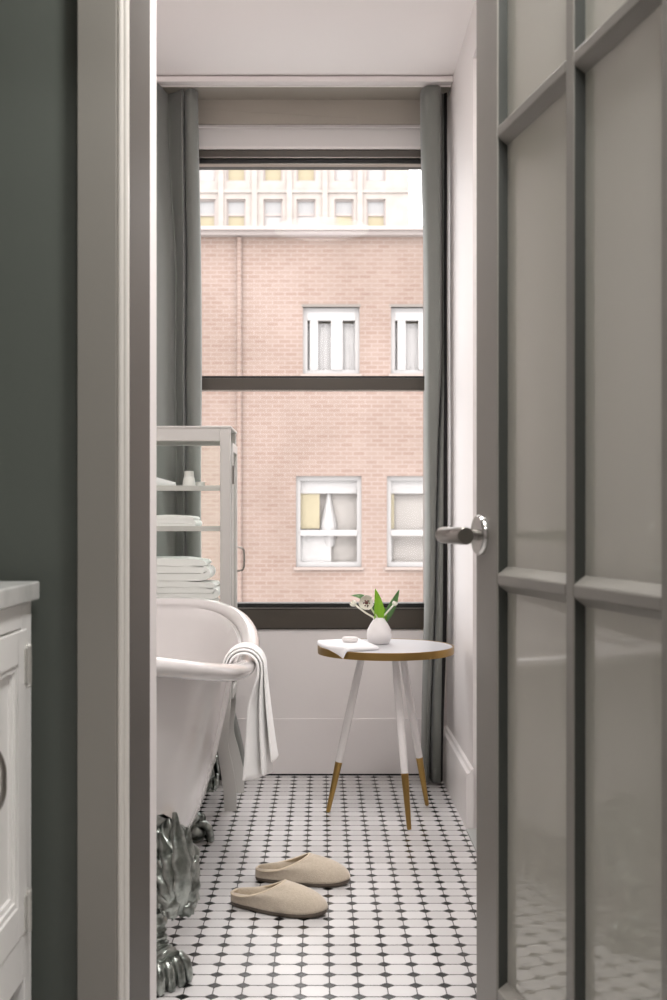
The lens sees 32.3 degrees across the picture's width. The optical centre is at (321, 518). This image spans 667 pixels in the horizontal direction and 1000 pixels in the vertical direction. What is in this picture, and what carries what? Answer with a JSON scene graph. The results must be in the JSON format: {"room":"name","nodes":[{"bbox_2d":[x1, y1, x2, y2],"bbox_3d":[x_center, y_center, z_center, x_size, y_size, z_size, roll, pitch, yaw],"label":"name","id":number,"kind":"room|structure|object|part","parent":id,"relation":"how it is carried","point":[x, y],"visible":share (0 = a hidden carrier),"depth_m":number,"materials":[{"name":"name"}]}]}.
{"room":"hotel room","nodes":[
{"label":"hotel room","id":0,"kind":"room"},
{"bbox_2d":[0,0,76,999],"bbox_3d":[0.250,-0.325,2.031,2.740,2.650,0.223,0,0,0],"label":"wall","id":1,"kind":"structure","parent":0,"point":[38,38],"depth_m":1.92,"materials":[{"name":"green paint"}]},
{"bbox_2d":[77,0,116,999],"bbox_3d":[0.373,-0.120,1.909,1.554,2.240,0.022,0,0,0],"label":"trim","id":2,"kind":"structure","parent":1,"relation":"attached to","point":[96,19],"depth_m":1.90,"materials":[{"name":"grey paint"}]},
{"bbox_2d":[117,0,129,999],"bbox_3d":[-0.330,-0.100,1.909,0.019,2.200,0.020,0,0,0],"label":"trim","id":3,"kind":"structure","parent":1,"relation":"attached to","point":[123,6],"depth_m":1.90,"materials":[{"name":"white paint"}]},
{"bbox_2d":[130,0,149,999],"bbox_3d":[0.365,-0.081,2.032,1.397,2.162,0.222,0,0,0],"label":"trim","id":4,"kind":"structure","parent":1,"relation":"attached to","point":[139,9],"depth_m":2.02,"materials":[{"name":"grey paint"}]},
{"bbox_2d":[435,0,666,999],"bbox_3d":[0.330,-0.056,1.657,0.125,2.100,0.800,0,0,-11],"label":"door","id":5,"kind":"structure","parent":1,"relation":"in","point":[567,534],"depth_m":1.65,"materials":[{"name":"grey paint"}]},
{"bbox_3d":[0.370,0.894,1.662,0.042,0.200,0.578,0,0,-11],"label":"rail","id":6,"kind":"part","parent":5,"relation":"part of","materials":[{"name":"grey paint"}]},
{"bbox_3d":[0.343,-0.835,1.804,0.006,0.343,0.289,0,0,-11],"label":"pane","id":7,"kind":"part","parent":5,"relation":"part of","materials":[{"name":"clear glass"}]},
{"bbox_3d":[0.343,-0.276,1.804,0.006,0.735,0.289,0,0,-11],"label":"pane","id":8,"kind":"part","parent":5,"relation":"part of","materials":[{"name":"clear glass"}]},
{"bbox_3d":[0.343,0.453,1.804,0.006,0.682,0.289,0,0,-11],"label":"pane","id":9,"kind":"part","parent":5,"relation":"part of","materials":[{"name":"clear glass"}]},
{"bbox_3d":[0.401,-0.835,1.506,0.006,0.343,0.260,0,0,-11],"label":"pane","id":10,"kind":"part","parent":5,"relation":"part of","materials":[{"name":"clear glass"}]},
{"bbox_3d":[0.401,-0.276,1.506,0.006,0.735,0.260,0,0,-11],"label":"pane","id":11,"kind":"part","parent":5,"relation":"part of","materials":[{"name":"clear glass"}]},
{"bbox_3d":[0.401,0.453,1.506,0.006,0.682,0.260,0,0,-11],"label":"pane","id":12,"kind":"part","parent":5,"relation":"part of","materials":[{"name":"clear glass"}]},
{"bbox_2d":[150,0,155,999],"bbox_3d":[0.060,-0.325,2.185,3.120,2.650,0.084,0,0,0],"label":"wall","id":13,"kind":"structure","parent":0,"point":[152,2],"depth_m":2.17,"materials":[{"name":"white paint"}]},
{"bbox_2d":[156,0,474,75],"bbox_3d":[0.075,-1.725,1.520,3.350,0.150,6.240,0,0,0],"label":"ceiling","id":14,"kind":"structure","parent":0,"point":[194,37],"depth_m":3.93,"materials":[{"name":"white paint"}]},
{"bbox_2d":[156,76,452,86],"bbox_3d":[-0.442,-1.638,4.305,1.857,0.024,0.066,0,0,0],"label":"track","id":15,"kind":"object","parent":14,"relation":"attached to","point":[163,81],"visible":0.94,"depth_m":4.27,"materials":[{"name":"white metal"}]},
{"bbox_2d":[156,83,245,782],"bbox_3d":[-0.565,-0.314,4.317,0.560,2.621,0.208,0,0,0],"label":"curtain","id":16,"kind":"object","parent":15,"relation":"hanging from","point":[178,222],"visible":0.33,"depth_m":4.36,"materials":[{"name":"grey fabric"}]},
{"bbox_2d":[420,85,447,782],"bbox_3d":[0.424,-0.318,4.360,0.108,2.612,0.120,0,0,0],"label":"curtain","id":17,"kind":"object","parent":15,"relation":"hanging from","point":[433,104],"visible":0.94,"depth_m":4.31,"materials":[{"name":"grey fabric"}]},
{"bbox_2d":[156,775,476,999],"bbox_3d":[0.075,1.060,1.520,3.350,0.120,6.240,0,0,0],"label":"floor","id":18,"kind":"structure","parent":0,"point":[403,926],"depth_m":2.99,"materials":[{"name":"tile"}]},
{"bbox_2d":[0,602,31,999],"bbox_3d":[-0.720,0.566,1.571,0.560,0.871,0.582,0,0,0],"label":"vanity cabinet","id":19,"kind":"object","parent":18,"relation":"on","point":[15,621],"visible":0.98,"depth_m":1.77,"materials":[{"name":"white paint"}]},
{"bbox_3d":[-0.455,0.365,1.602,0.031,0.094,0.008,0,0,0],"label":"pull handle","id":20,"kind":"part","parent":19,"relation":"part of","materials":[{"name":"grey metal"}]},
{"bbox_3d":[-0.480,0.413,1.701,0.017,0.374,0.150,0,0,0],"label":"panel","id":21,"kind":"part","parent":19,"relation":"part of","materials":[{"name":"white paint"}]},
{"bbox_2d":[0,581,39,609],"bbox_3d":[-0.729,0.116,1.572,0.539,0.030,0.604,0,0,0],"label":"countertop","id":22,"kind":"structure","parent":19,"relation":"on","point":[12,593],"depth_m":1.76,"materials":[{"name":"grey stone"}]},
{"bbox_2d":[156,426,244,810],"bbox_3d":[-0.554,0.340,4.072,0.552,1.319,0.271,0,0,0],"label":"shelving unit","id":23,"kind":"object","parent":18,"relation":"on","point":[231,766],"visible":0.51,"depth_m":3.94,"materials":[{"name":"white wood"}]},
{"bbox_2d":[156,477,175,485],"bbox_3d":[-0.555,-0.131,4.040,0.082,0.040,0.046,0,0,0],"label":"rolled washcloth","id":24,"kind":"object","parent":23,"relation":"on","point":[159,482],"visible":0.63,"depth_m":4.03,"materials":[{"name":"white fabric"}]},
{"bbox_2d":[156,515,201,525],"bbox_3d":[-0.581,0.007,4.070,0.294,0.044,0.200,0,0,0],"label":"folded towel","id":25,"kind":"object","parent":23,"relation":"on","point":[161,520],"visible":0.42,"depth_m":3.97,"materials":[{"name":"white fabric"}]},
{"bbox_3d":[-0.557,0.033,3.958,0.414,0.018,0.008,0,0,0],"label":"shelf rail","id":26,"kind":"part","parent":23,"relation":"part of","materials":[{"name":"grey metal"}]},
{"bbox_3d":[-0.557,-0.106,3.958,0.414,0.018,0.008,0,0,0],"label":"shelf rail","id":27,"kind":"part","parent":23,"relation":"part of","materials":[{"name":"grey metal"}]},
{"bbox_2d":[183,471,194,485],"bbox_3d":[-0.468,-0.140,4.050,0.046,0.058,0.046,0,0,0],"label":"lotion bottle","id":28,"kind":"object","parent":23,"relation":"on","point":[188,480],"visible":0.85,"depth_m":4.03,"materials":[{"name":"white"}]},
{"bbox_3d":[-0.558,0.172,4.072,0.488,0.970,0.265,0,0,0],"label":"frame","id":29,"kind":"part","parent":23,"relation":"part of","materials":[{"name":"grey metal"}]},
{"bbox_2d":[196,482,204,485],"bbox_3d":[-0.432,-0.121,4.080,0.033,0.022,0.033,0,0,0],"label":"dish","id":30,"kind":"object","parent":23,"relation":"on","point":[197,483],"visible":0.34,"depth_m":4.07,"materials":[{"name":"white ceramic"}]},
{"bbox_3d":[-0.341,0.827,3.943,0.096,0.346,0.006,0,0,0],"label":"leg","id":31,"kind":"part","parent":23,"relation":"part of","materials":[{"name":"grey metal"}]},
{"bbox_3d":[-0.315,0.178,4.074,0.014,0.885,0.215,0,0,0],"label":"door","id":32,"kind":"part","parent":23,"relation":"part of","materials":[{"name":"grey metal"}]},
{"bbox_3d":[-0.316,0.066,4.074,0.004,0.598,0.159,0,0,0],"label":"pane","id":33,"kind":"part","parent":23,"relation":"part of","materials":[{"name":"clear glass"}]},
{"bbox_3d":[-0.336,0.827,4.202,0.105,0.346,0.006,0,0,0],"label":"leg","id":34,"kind":"part","parent":23,"relation":"part of","materials":[{"name":"grey metal"}]},
{"bbox_3d":[-0.294,0.145,4.167,0.031,0.093,0.006,0,0,0],"label":"handle","id":35,"kind":"part","parent":23,"relation":"part of","materials":[{"name":"grey metal"}]},
{"bbox_3d":[-0.534,0.357,4.070,0.350,0.060,0.200,0,0,0],"label":"folded towel","id":36,"kind":"object","parent":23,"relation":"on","visible":0},
{"bbox_3d":[-0.533,0.302,4.070,0.350,0.051,0.200,0,0,0],"label":"folded towel","id":37,"kind":"object","parent":36,"relation":"on","visible":0},
{"bbox_2d":[156,580,219,598],"bbox_3d":[-0.532,0.245,4.070,0.354,0.063,0.200,0,0,0],"label":"folded towel","id":38,"kind":"object","parent":37,"relation":"on","point":[204,589],"visible":0.52,"depth_m":3.97,"materials":[{"name":"white fabric"}]},
{"bbox_2d":[156,556,215,580],"bbox_3d":[-0.548,0.174,4.070,0.328,0.080,0.200,0,0,0],"label":"folded towel","id":39,"kind":"object","parent":38,"relation":"on","point":[168,568],"visible":0.59,"depth_m":3.97,"materials":[{"name":"white fabric"}]},
{"bbox_2d":[156,597,259,995],"bbox_3d":[-0.544,0.629,3.045,0.741,0.742,1.552,0,0,0],"label":"clawfoot bathtub","id":40,"kind":"object","parent":18,"relation":"on","point":[194,636],"visible":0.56,"depth_m":2.66,"materials":[{"name":"white ceramic"}]},
{"bbox_2d":[156,597,259,828],"bbox_3d":[-0.544,0.562,3.045,0.736,0.606,1.550,0,0,0],"label":"tub","id":41,"kind":"object","parent":40,"relation":"attached to","point":[194,636],"depth_m":2.79,"materials":[{"name":"white ceramic"}]},
{"bbox_2d":[223,642,277,780],"bbox_3d":[-0.233,0.510,3.069,0.230,0.354,0.118,0,0,0],"label":"bath towel","id":42,"kind":"object","parent":40,"relation":"hanging from","point":[261,751],"visible":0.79,"depth_m":3.03,"materials":[{"name":"white fabric"}]},
{"bbox_2d":[230,879,327,918],"bbox_3d":[-0.112,0.960,2.936,0.266,0.079,0.095,0,0,22],"label":"slipper","id":43,"kind":"object","parent":18,"relation":"on","point":[285,898],"visible":1,"depth_m":2.89,"materials":[{"name":"beige fabric"}]},
{"bbox_2d":[255,852,349,887],"bbox_3d":[-0.053,0.960,3.166,0.266,0.079,0.095,0,0,8],"label":"slipper","id":44,"kind":"object","parent":18,"relation":"on","point":[309,869],"visible":0.99,"depth_m":3.13,"materials":[{"name":"beige fabric"}]},
{"bbox_2d":[318,638,453,829],"bbox_3d":[0.214,0.712,3.868,0.458,0.573,0.458,0,0,0],"label":"side table","id":45,"kind":"object","parent":18,"relation":"on","point":[396,650],"visible":0.82,"depth_m":3.84,"materials":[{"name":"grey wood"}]},
{"bbox_2d":[317,638,378,657],"bbox_3d":[0.079,0.429,3.826,0.168,0.038,0.288,0,0,-12],"label":"hand towel","id":46,"kind":"object","parent":45,"relation":"on","point":[337,646],"visible":0.93,"depth_m":3.73,"materials":[{"name":"white fabric"}]},
{"bbox_2d":[342,636,357,641],"bbox_3d":[0.094,0.401,3.840,0.054,0.016,0.043,0,0,0],"label":"soap bar","id":47,"kind":"object","parent":46,"relation":"on","point":[346,638],"visible":1,"depth_m":3.82,"materials":[{"name":"white"}]},
{"bbox_3d":[0.097,0.636,3.894,0.105,0.382,0.027,0,0,14],"label":"leg","id":48,"kind":"part","parent":45,"relation":"part of","materials":[{"name":"white paint"}]},
{"bbox_2d":[367,618,391,643],"bbox_3d":[0.195,0.381,3.925,0.085,0.090,0.085,0,0,0],"label":"bud vase","id":49,"kind":"object","parent":45,"relation":"on","point":[379,631],"visible":0.98,"depth_m":3.90,"materials":[{"name":"white ceramic"}]},
{"bbox_2d":[350,594,373,618],"bbox_3d":[0.146,0.324,3.929,0.104,0.133,0.054,0,0,0],"label":"tulip","id":50,"kind":"object","parent":49,"relation":"in","point":[353,603],"visible":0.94,"depth_m":3.92,"materials":[{"name":"white plant"}]},
{"bbox_3d":[0.155,0.340,3.922,0.087,0.101,0.013,0,0,-8],"label":"stem","id":51,"kind":"part","parent":50,"relation":"part of","materials":[{"name":"white plant"}]},
{"bbox_2d":[359,589,386,619],"bbox_3d":[0.177,0.313,3.900,0.109,0.154,0.038,0,0,-30],"label":"tulip","id":52,"kind":"object","parent":49,"relation":"in","point":[379,609],"visible":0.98,"depth_m":3.91,"materials":[{"name":"green plant"}]},
{"bbox_2d":[384,590,398,621],"bbox_3d":[0.229,0.316,3.921,0.073,0.150,0.032,0,0,0],"label":"tulip","id":53,"kind":"object","parent":49,"relation":"in","point":[390,609],"visible":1,"depth_m":3.93,"materials":[{"name":"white plant"}]},
{"bbox_3d":[0.255,0.635,3.758,0.027,0.381,0.099,0,0,-20],"label":"leg","id":54,"kind":"part","parent":45,"relation":"part of","materials":[{"name":"white paint"}]},
{"bbox_3d":[0.305,0.636,3.950,0.109,0.382,0.027,0,0,-41],"label":"leg","id":55,"kind":"part","parent":45,"relation":"part of","materials":[{"name":"white paint"}]},
{"bbox_2d":[198,125,446,728],"bbox_3d":[0.125,-0.325,4.565,3.250,2.650,0.150,0,0,0],"label":"wall","id":56,"kind":"structure","parent":0,"point":[303,682],"depth_m":4.49,"materials":[{"name":"white paint"}]},
{"bbox_2d":[162,87,450,124],"bbox_3d":[-0.442,-1.595,4.417,1.857,0.114,0.144,0,0,0],"label":"trim","id":57,"kind":"structure","parent":56,"relation":"attached to","point":[216,105],"depth_m":4.48,"materials":[{"name":"beige"}]},
{"bbox_2d":[198,128,420,149],"bbox_3d":[-0.075,-1.490,4.516,1.022,0.094,0.057,0,0,0],"label":"roller blind","id":58,"kind":"object","parent":56,"relation":"attached to","point":[209,138],"visible":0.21,"depth_m":4.49,"materials":[{"name":"fabric"}]},
{"bbox_2d":[199,150,424,628],"bbox_3d":[-0.075,-0.509,4.521,1.048,1.881,0.087,0,0,0],"label":"window","id":59,"kind":"structure","parent":56,"relation":"in","point":[264,615],"depth_m":4.48,"materials":[{"name":"brown metal"}]},
{"bbox_3d":[-0.075,-0.526,4.503,0.952,0.046,0.038,0,0,0],"label":"meeting rail","id":60,"kind":"part","parent":59,"relation":"part of","materials":[{"name":"brown metal"}]},
{"bbox_2d":[237,718,421,773],"bbox_3d":[-0.458,0.886,4.487,1.844,0.216,0.006,0,0,0],"label":"baseboard","id":61,"kind":"structure","parent":56,"relation":"attached to","point":[304,745],"depth_m":4.48,"materials":[{"name":"white paint"}]},
{"bbox_2d":[267,774,418,774],"bbox_3d":[-0.458,0.997,4.486,1.844,0.006,0.006,0,0,0],"label":"trim","id":62,"kind":"structure","parent":56,"relation":"attached to","point":[267,774],"depth_m":4.48,"materials":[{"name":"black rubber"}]},
{"bbox_2d":[447,0,476,827],"bbox_3d":[0.568,-0.325,3.358,0.160,2.650,2.263,0,0,0],"label":"wall","id":63,"kind":"structure","parent":0,"point":[462,97],"depth_m":4.00,"materials":[{"name":"white paint"}]},
{"bbox_2d":[443,725,473,828],"bbox_3d":[0.476,0.902,4.095,0.024,0.196,0.789,0,0,0],"label":"baseboard","id":64,"kind":"structure","parent":63,"relation":"attached to","point":[458,773],"depth_m":3.92,"materials":[{"name":"white"}]},
{"bbox_2d":[466,829,476,852],"bbox_3d":[0.560,0.997,3.277,0.196,0.006,0.835,0,0,0],"label":"trim","id":65,"kind":"structure","parent":63,"relation":"attached to","point":[472,833],"depth_m":3.60,"materials":[{"name":"white wood"}]},
{"label":"outside","id":66,"kind":"structure","parent":0,"visible":0},
{"bbox_3d":[0.000,6.150,37.545,60.000,0.300,64.910,0,0,0],"label":"ground","id":67,"kind":"structure","parent":66,"visible":0},
{"bbox_2d":[199,170,408,225],"bbox_3d":[-4.016,-7.377,57.950,15.901,26.755,12.100,0,0,0],"label":"building","id":68,"kind":"structure","parent":67,"relation":"on","point":[227,197],"depth_m":51.99,"materials":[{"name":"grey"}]},
{"bbox_3d":[-5.245,-15.633,52.230,0.719,0.558,0.020,0,0,0],"label":"pane","id":69,"kind":"part","parent":68,"relation":"part of","materials":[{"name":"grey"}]},
{"bbox_3d":[-5.245,-14.120,52.230,0.719,0.558,0.020,0,0,0],"label":"pane","id":70,"kind":"part","parent":68,"relation":"part of","materials":[{"name":"grey glass"}]},
{"bbox_3d":[-5.245,-13.462,52.230,0.719,0.558,0.020,0,0,0],"label":"pane","id":71,"kind":"part","parent":68,"relation":"part of","materials":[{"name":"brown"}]},
{"bbox_3d":[-3.889,-14.120,52.230,0.719,0.558,0.020,0,0,0],"label":"pane","id":72,"kind":"part","parent":68,"relation":"part of","materials":[{"name":"grey glass"}]},
{"bbox_3d":[-3.889,-13.462,52.230,0.719,0.558,0.020,0,0,0],"label":"pane","id":73,"kind":"part","parent":68,"relation":"part of","materials":[{"name":"yellow glass"}]},
{"bbox_3d":[-3.889,-15.633,52.230,0.719,0.558,0.020,0,0,0],"label":"pane","id":74,"kind":"part","parent":68,"relation":"part of","materials":[{"name":"yellow glass"}]},
{"bbox_3d":[-2.216,-14.120,52.230,0.719,0.558,0.020,0,0,0],"label":"pane","id":75,"kind":"part","parent":68,"relation":"part of","materials":[{"name":"grey glass"}]},
{"bbox_3d":[-2.216,-13.462,52.230,0.719,0.558,0.020,0,0,0],"label":"pane","id":76,"kind":"part","parent":68,"relation":"part of","materials":[{"name":"grey glass"}]},
{"bbox_3d":[-2.216,-15.633,52.230,0.719,0.558,0.020,0,0,0],"label":"pane","id":77,"kind":"part","parent":68,"relation":"part of","materials":[{"name":"yellow glass"}]},
{"bbox_3d":[-0.724,-14.120,52.230,0.719,0.558,0.020,0,0,0],"label":"pane","id":78,"kind":"part","parent":68,"relation":"part of","materials":[{"name":"grey glass"}]},
{"bbox_3d":[-0.724,-13.462,52.230,0.719,0.558,0.020,0,0,0],"label":"pane","id":79,"kind":"part","parent":68,"relation":"part of","materials":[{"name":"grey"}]},
{"bbox_3d":[-0.724,-15.633,52.230,0.719,0.558,0.020,0,0,0],"label":"pane","id":80,"kind":"part","parent":68,"relation":"part of","materials":[{"name":"yellow glass"}]},
{"bbox_3d":[0.995,-14.120,52.230,0.719,0.558,0.020,0,0,0],"label":"pane","id":81,"kind":"part","parent":68,"relation":"part of","materials":[{"name":"grey glass"}]},
{"bbox_3d":[0.995,-13.462,52.230,0.719,0.558,0.020,0,0,0],"label":"pane","id":82,"kind":"part","parent":68,"relation":"part of","materials":[{"name":"yellow glass"}]},
{"bbox_3d":[0.995,-15.633,52.230,0.719,0.558,0.020,0,0,0],"label":"pane","id":83,"kind":"part","parent":68,"relation":"part of","materials":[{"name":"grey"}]},
{"bbox_3d":[2.442,-14.120,52.230,0.719,0.558,0.020,0,0,0],"label":"pane","id":84,"kind":"part","parent":68,"relation":"part of","materials":[{"name":"grey glass"}]},
{"bbox_3d":[2.442,-13.462,52.230,0.719,0.558,0.020,0,0,0],"label":"pane","id":85,"kind":"part","parent":68,"relation":"part of","materials":[{"name":"brown"}]},
{"bbox_3d":[2.442,-15.633,52.230,0.719,0.558,0.020,0,0,0],"label":"pane","id":86,"kind":"part","parent":68,"relation":"part of","materials":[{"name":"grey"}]},
{"bbox_2d":[201,226,422,601],"bbox_3d":[0.313,0.487,20.088,12.522,11.026,0.736,0,0,0],"label":"brick building","id":87,"kind":"structure","parent":67,"relation":"on","point":[330,484],"depth_m":20.00,"materials":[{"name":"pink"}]},
{"bbox_2d":[301,494,319,528],"bbox_3d":[-0.210,-0.139,20.230,0.335,0.618,0.020,0,0,0],"label":"curtain","id":88,"kind":"object","parent":87,"relation":"hanging from","point":[310,503],"depth_m":20.22,"materials":[{"name":"yellow fabric"}]},
{"bbox_3d":[0.313,-4.965,20.060,12.522,0.122,0.680,0,0,0],"label":"cornice","id":89,"kind":"part","parent":87,"relation":"part of","materials":[{"name":"grey"}]},
{"bbox_3d":[-0.108,0.497,20.235,0.538,0.526,0.050,0,0,0],"label":"white panel","id":90,"kind":"part","parent":87,"relation":"part of","materials":[{"name":"grey"}]},
{"bbox_3d":[0.117,0.860,20.025,1.219,0.050,0.150,0,0,0],"label":"sill","id":91,"kind":"part","parent":87,"relation":"part of","materials":[{"name":"brown"}]},
{"bbox_2d":[320,494,337,546],"bbox_3d":[0.117,0.010,20.300,0.320,0.950,0.312,0,0,0],"label":"curtain","id":92,"kind":"object","parent":87,"relation":"attached to","point":[328,502],"depth_m":20.22,"materials":[{"name":"grey fabric"}]},
{"bbox_2d":[301,481,356,493],"bbox_3d":[0.117,-0.560,20.195,0.989,0.225,0.010,0,0,0],"label":"blind","id":93,"kind":"object","parent":87,"relation":"hanging from","point":[307,487],"depth_m":20.19,"materials":[{"name":"grey fabric"}]},
{"bbox_2d":[307,324,354,369],"bbox_3d":[0.160,-3.017,20.245,0.830,0.840,0.030,0,0,0],"label":"curtain","id":94,"kind":"object","parent":87,"relation":"hanging from","point":[322,328],"depth_m":20.23,"materials":[{"name":"grey fabric"}]},
{"bbox_3d":[0.161,-2.497,20.025,1.063,0.050,0.150,0,0,0],"label":"sill","id":95,"kind":"part","parent":87,"relation":"part of","materials":[{"name":"brown"}]},
{"bbox_2d":[391,494,393,528],"bbox_3d":[1.236,-0.139,20.230,0.062,0.618,0.020,0,0,0],"label":"curtain","id":96,"kind":"object","parent":87,"relation":"hanging from","point":[392,495],"depth_m":20.22,"materials":[{"name":"yellow fabric"}]},
{"bbox_3d":[1.700,0.860,20.025,1.219,0.050,0.150,0,0,0],"label":"sill","id":97,"kind":"part","parent":87,"relation":"part of","materials":[{"name":"brown"}]},
{"bbox_3d":[1.687,-2.497,20.025,1.054,0.050,0.150,0,0,0],"label":"sill","id":98,"kind":"part","parent":87,"relation":"part of","materials":[{"name":"brown"}]},
{"bbox_2d":[395,324,417,369],"bbox_3d":[1.686,-3.017,20.245,0.822,0.840,0.030,0,0,0],"label":"curtain","id":99,"kind":"object","parent":87,"relation":"hanging from","point":[411,329],"depth_m":20.23,"materials":[{"name":"grey fabric"}]},
{"bbox_2d":[391,481,422,493],"bbox_3d":[1.700,-0.560,20.195,0.989,0.225,0.010,0,0,0],"label":"blind","id":100,"kind":"object","parent":87,"relation":"hanging from","point":[397,487],"depth_m":20.19,"materials":[{"name":"grey fabric"}]}
]}

